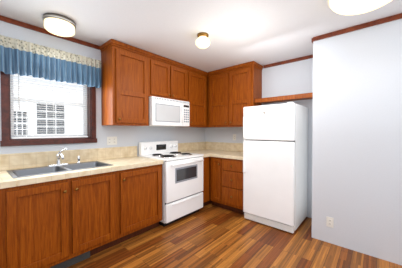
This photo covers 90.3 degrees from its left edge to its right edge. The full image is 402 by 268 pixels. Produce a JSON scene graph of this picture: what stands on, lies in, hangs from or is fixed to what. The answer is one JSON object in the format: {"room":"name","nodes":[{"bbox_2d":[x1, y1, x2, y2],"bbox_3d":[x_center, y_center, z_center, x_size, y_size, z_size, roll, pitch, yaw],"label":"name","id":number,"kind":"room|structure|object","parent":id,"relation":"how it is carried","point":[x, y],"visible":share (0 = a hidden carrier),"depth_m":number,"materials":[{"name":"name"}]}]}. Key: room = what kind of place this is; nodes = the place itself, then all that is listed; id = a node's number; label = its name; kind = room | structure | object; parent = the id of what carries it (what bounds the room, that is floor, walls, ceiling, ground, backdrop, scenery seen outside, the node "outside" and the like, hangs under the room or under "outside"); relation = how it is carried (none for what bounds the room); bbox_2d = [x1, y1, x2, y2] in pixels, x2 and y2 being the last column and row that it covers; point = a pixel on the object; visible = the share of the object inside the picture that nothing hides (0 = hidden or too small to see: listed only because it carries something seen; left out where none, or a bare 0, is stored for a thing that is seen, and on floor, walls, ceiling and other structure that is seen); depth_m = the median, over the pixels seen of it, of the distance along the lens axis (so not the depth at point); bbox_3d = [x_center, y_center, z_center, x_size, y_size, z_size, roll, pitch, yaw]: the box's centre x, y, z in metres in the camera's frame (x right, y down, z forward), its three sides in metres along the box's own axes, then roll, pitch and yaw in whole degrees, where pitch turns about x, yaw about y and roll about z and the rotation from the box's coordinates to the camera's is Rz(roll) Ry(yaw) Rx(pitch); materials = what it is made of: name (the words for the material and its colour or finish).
{"room":"kitchen","nodes":[
{"label":"kitchen","id":0,"kind":"room"},
{"bbox_2d":[0,21,204,155],"bbox_3d":[-1.671,0.052,2.390,0.140,2.415,5.480,1,1,41],"label":"wall","id":1,"kind":"structure","parent":0,"point":[130,135],"depth_m":2.63,"materials":[{"name":"paint"}]},
{"bbox_2d":[0,71,96,146],"bbox_3d":[-1.703,-0.372,2.315,0.153,0.975,0.895,1,1,41],"label":"window","id":2,"kind":"structure","parent":1,"relation":"in","point":[89,115],"depth_m":2.23,"materials":[{"name":"brown wood"}]},
{"bbox_2d":[10,74,87,138],"bbox_3d":[-1.703,-0.373,2.315,0.051,0.835,0.725,1,1,41],"label":"window blinds","id":3,"kind":"object","parent":2,"relation":"attached to","point":[18,97],"visible":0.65,"depth_m":2.26,"materials":[{"name":"white plastic"}]},
{"bbox_2d":[0,35,100,87],"bbox_3d":[-1.634,-0.763,2.216,0.084,0.360,1.025,1,1,41],"label":"valance curtain","id":4,"kind":"object","parent":2,"relation":"attached to","point":[21,57],"visible":1,"depth_m":2.16,"materials":[{"name":"blue fabric"}]},
{"bbox_2d":[0,15,99,49],"bbox_3d":[-2.326,-1.118,1.498,0.018,0.048,3.020,1,1,41],"label":"trim","id":5,"kind":"structure","parent":1,"relation":"attached to","point":[2,18],"depth_m":2.17,"materials":[{"name":"brown wood"}]},
{"bbox_2d":[107,137,116,144],"bbox_3d":[-1.235,0.094,2.780,0.008,0.115,0.140,1,1,41],"label":"outlet","id":6,"kind":"object","parent":1,"relation":"attached to","point":[111,140],"visible":1,"depth_m":2.78,"materials":[{"name":"white plastic"}]},
{"bbox_2d":[0,142,243,184],"bbox_3d":[-0.663,0.270,2.457,1.296,0.158,3.778,1,1,41],"label":"backsplash","id":7,"kind":"structure","parent":1,"relation":"attached to","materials":[{"name":"laminate"}]},
{"bbox_2d":[100,39,151,125],"bbox_3d":[-1.028,-0.636,2.750,0.340,1.040,0.524,1,1,41],"label":"upper cabinet","id":8,"kind":"object","parent":1,"relation":"attached to","point":[133,79],"depth_m":2.60,"materials":[{"name":"brown wood"}]},
{"bbox_2d":[152,53,187,101],"bbox_3d":[-0.602,-0.855,3.237,0.340,0.617,0.774,1,1,41],"label":"upper cabinet","id":9,"kind":"object","parent":1,"relation":"attached to","point":[169,77],"depth_m":3.11,"materials":[{"name":"brown wood"}]},
{"bbox_2d":[149,96,189,126],"bbox_3d":[-0.570,-0.333,3.216,0.426,0.416,0.754,1,1,41],"label":"over-the-range microwave","id":10,"kind":"object","parent":9,"relation":"attached to","point":[164,112],"visible":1,"depth_m":3.04,"materials":[{"name":"white plastic"}]},
{"bbox_2d":[188,67,207,126],"bbox_3d":[-0.178,-0.651,3.730,0.340,1.040,0.522,1,1,41],"label":"upper cabinet","id":11,"kind":"object","parent":1,"relation":"attached to","point":[197,79],"depth_m":3.63,"materials":[{"name":"brown wood"}]},
{"bbox_2d":[0,0,401,71],"bbox_3d":[0.119,-1.192,0.818,5.400,0.120,6.000,1,1,41],"label":"ceiling","id":12,"kind":"structure","parent":0,"point":[263,32],"depth_m":2.08,"materials":[{"name":"paint"}]},
{"bbox_2d":[42,13,75,36],"bbox_3d":[-1.435,-1.088,2.035,0.278,0.125,0.278,1,1,41],"label":"light","id":13,"kind":"object","parent":12,"relation":"attached to","point":[59,25],"visible":1,"depth_m":1.96,"materials":[{"name":"white glass"}]},
{"bbox_2d":[196,32,209,48],"bbox_3d":[0.022,-1.080,2.334,0.172,0.150,0.172,1,1,41],"label":"kitchen ceiling light","id":14,"kind":"object","parent":12,"relation":"attached to","point":[202,41],"visible":1,"depth_m":2.28,"materials":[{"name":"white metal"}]},
{"bbox_2d":[327,0,391,14],"bbox_3d":[1.306,-1.073,1.577,0.536,0.140,0.536,1,1,41],"label":"ceiling light","id":15,"kind":"object","parent":12,"relation":"attached to","point":[349,7],"visible":1,"depth_m":1.60,"materials":[{"name":"white glass"}]},
{"bbox_2d":[67,203,401,267],"bbox_3d":[0.119,1.343,0.856,5.400,0.120,6.000,1,1,41],"label":"floor","id":16,"kind":"structure","parent":0,"point":[210,235],"depth_m":2.19,"materials":[{"name":"brown wood"}]},
{"bbox_2d":[0,186,19,267],"bbox_3d":[-1.695,0.846,1.277,1.294,0.860,0.631,1,1,41],"label":"base cabinet","id":17,"kind":"object","parent":16,"relation":"on","point":[9,212],"depth_m":1.54,"materials":[{"name":"brown wood"}]},
{"bbox_2d":[8,170,159,267],"bbox_3d":[-1.200,0.838,1.847,1.294,0.860,0.942,1,1,41],"label":"base cabinet","id":18,"kind":"object","parent":16,"relation":"on","point":[58,207],"depth_m":1.93,"materials":[{"name":"brown wood"}]},
{"bbox_2d":[50,251,89,267],"bbox_3d":[-1.304,1.217,1.863,0.032,0.094,0.500,1,1,41],"label":"air vent register","id":19,"kind":"object","parent":18,"relation":"attached to","point":[74,260],"visible":0.69,"depth_m":1.93,"materials":[{"name":"metal"}]},
{"bbox_2d":[0,154,162,185],"bbox_3d":[-1.443,0.379,2.054,0.645,0.050,2.145,1,1,41],"label":"countertop","id":20,"kind":"structure","parent":18,"relation":"on","point":[6,179],"depth_m":1.96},
{"bbox_2d":[8,162,111,177],"bbox_3d":[-1.430,0.438,2.094,0.470,0.176,0.830,1,1,41],"label":"sink","id":21,"kind":"object","parent":20,"relation":"in","point":[27,170],"depth_m":2.10,"materials":[{"name":"silver metal"}]},
{"bbox_2d":[52,148,83,165],"bbox_3d":[-1.457,0.253,2.195,0.275,0.190,0.326,1,1,41],"label":"faucet","id":22,"kind":"object","parent":20,"relation":"on","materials":[{"name":"silver metal"}]},
{"bbox_2d":[128,162,203,220],"bbox_3d":[-0.704,0.829,2.419,1.294,0.860,0.636,1,1,41],"label":"base cabinet","id":23,"kind":"object","parent":16,"relation":"on","point":[152,171],"depth_m":2.60,"materials":[{"name":"brown wood"}]},
{"bbox_2d":[139,140,203,226],"bbox_3d":[-0.438,0.686,3.117,0.727,1.125,0.758,1,1,41],"label":"range","id":24,"kind":"object","parent":16,"relation":"on","point":[182,184],"visible":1,"depth_m":2.90,"materials":[{"name":"white metal"}]},
{"bbox_2d":[203,158,239,212],"bbox_3d":[-0.267,0.822,2.923,1.294,0.860,0.874,1,1,41],"label":"base cabinet","id":25,"kind":"object","parent":16,"relation":"on","point":[221,175],"depth_m":3.26,"materials":[{"name":"brown wood"}]},
{"bbox_2d":[178,150,219,157],"bbox_3d":[0.047,0.354,3.771,0.645,0.050,0.862,1,1,41],"label":"countertop","id":26,"kind":"structure","parent":25,"relation":"on","point":[205,152],"depth_m":3.73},
{"bbox_2d":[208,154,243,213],"bbox_3d":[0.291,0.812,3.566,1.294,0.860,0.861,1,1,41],"label":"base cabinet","id":27,"kind":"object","parent":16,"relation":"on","point":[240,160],"depth_m":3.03,"materials":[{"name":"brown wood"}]},
{"bbox_2d":[212,150,242,157],"bbox_3d":[0.607,0.359,3.429,0.650,0.050,0.645,1,1,41],"label":"countertop","id":28,"kind":"structure","parent":27,"relation":"on","point":[223,153],"depth_m":3.32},
{"bbox_2d":[243,102,307,232],"bbox_3d":[1.087,0.423,2.937,0.706,1.657,0.710,1,1,41],"label":"fridge","id":29,"kind":"object","parent":16,"relation":"on","point":[275,161],"visible":1,"depth_m":2.67,"materials":[{"name":"white metal"}]},
{"bbox_2d":[205,58,312,217],"bbox_3d":[1.921,0.046,2.807,4.740,2.415,0.140,1,1,41],"label":"wall","id":30,"kind":"structure","parent":0,"point":[293,78],"depth_m":3.17,"materials":[{"name":"paint"}]},
{"bbox_2d":[208,61,262,126],"bbox_3d":[0.588,-0.649,3.632,0.929,1.040,0.342,1,1,41],"label":"upper cabinet","id":31,"kind":"object","parent":30,"relation":"attached to","point":[232,89],"depth_m":3.45,"materials":[{"name":"brown wood"}]},
{"bbox_2d":[255,92,312,103],"bbox_3d":[1.295,-0.526,3.032,0.883,0.063,0.321,1,1,41],"label":"shelf","id":32,"kind":"object","parent":30,"relation":"attached to","point":[303,96],"visible":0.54,"depth_m":2.95,"materials":[{"name":"brown wood"}]},
{"bbox_2d":[263,55,312,67],"bbox_3d":[1.399,-1.142,3.134,0.880,0.048,0.024,1,1,41],"label":"trim","id":33,"kind":"structure","parent":30,"relation":"attached to","point":[309,56],"depth_m":3.15,"materials":[{"name":"brown wood"}]},
{"bbox_2d":[312,19,401,264],"bbox_3d":[2.451,0.060,1.854,2.410,2.415,0.603,1,1,41],"label":"wall","id":34,"kind":"structure","parent":0,"point":[357,144],"depth_m":2.12,"materials":[{"name":"paint"}]},
{"bbox_2d":[326,216,333,227],"bbox_3d":[1.486,1.016,2.306,0.070,0.115,0.008,1,1,41],"label":"outlet","id":35,"kind":"object","parent":34,"relation":"attached to","point":[329,221],"visible":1,"depth_m":2.30,"materials":[{"name":"white plastic"}]},
{"bbox_2d":[312,13,401,42],"bbox_3d":[2.245,-1.120,1.613,2.428,0.048,0.022,1,1,41],"label":"trim","id":36,"kind":"structure","parent":34,"relation":"attached to","point":[316,38],"depth_m":2.10,"materials":[{"name":"brown wood"}]},
{"label":"outside","id":37,"kind":"structure","parent":0,"visible":0},
{"bbox_2d":[13,74,83,135],"bbox_3d":[-3.618,-1.507,3.526,4.000,6.500,18.000,1,1,41],"label":"house","id":38,"kind":"structure","parent":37,"point":[49,113],"depth_m":5.45,"materials":[{"name":"white"}]}
]}

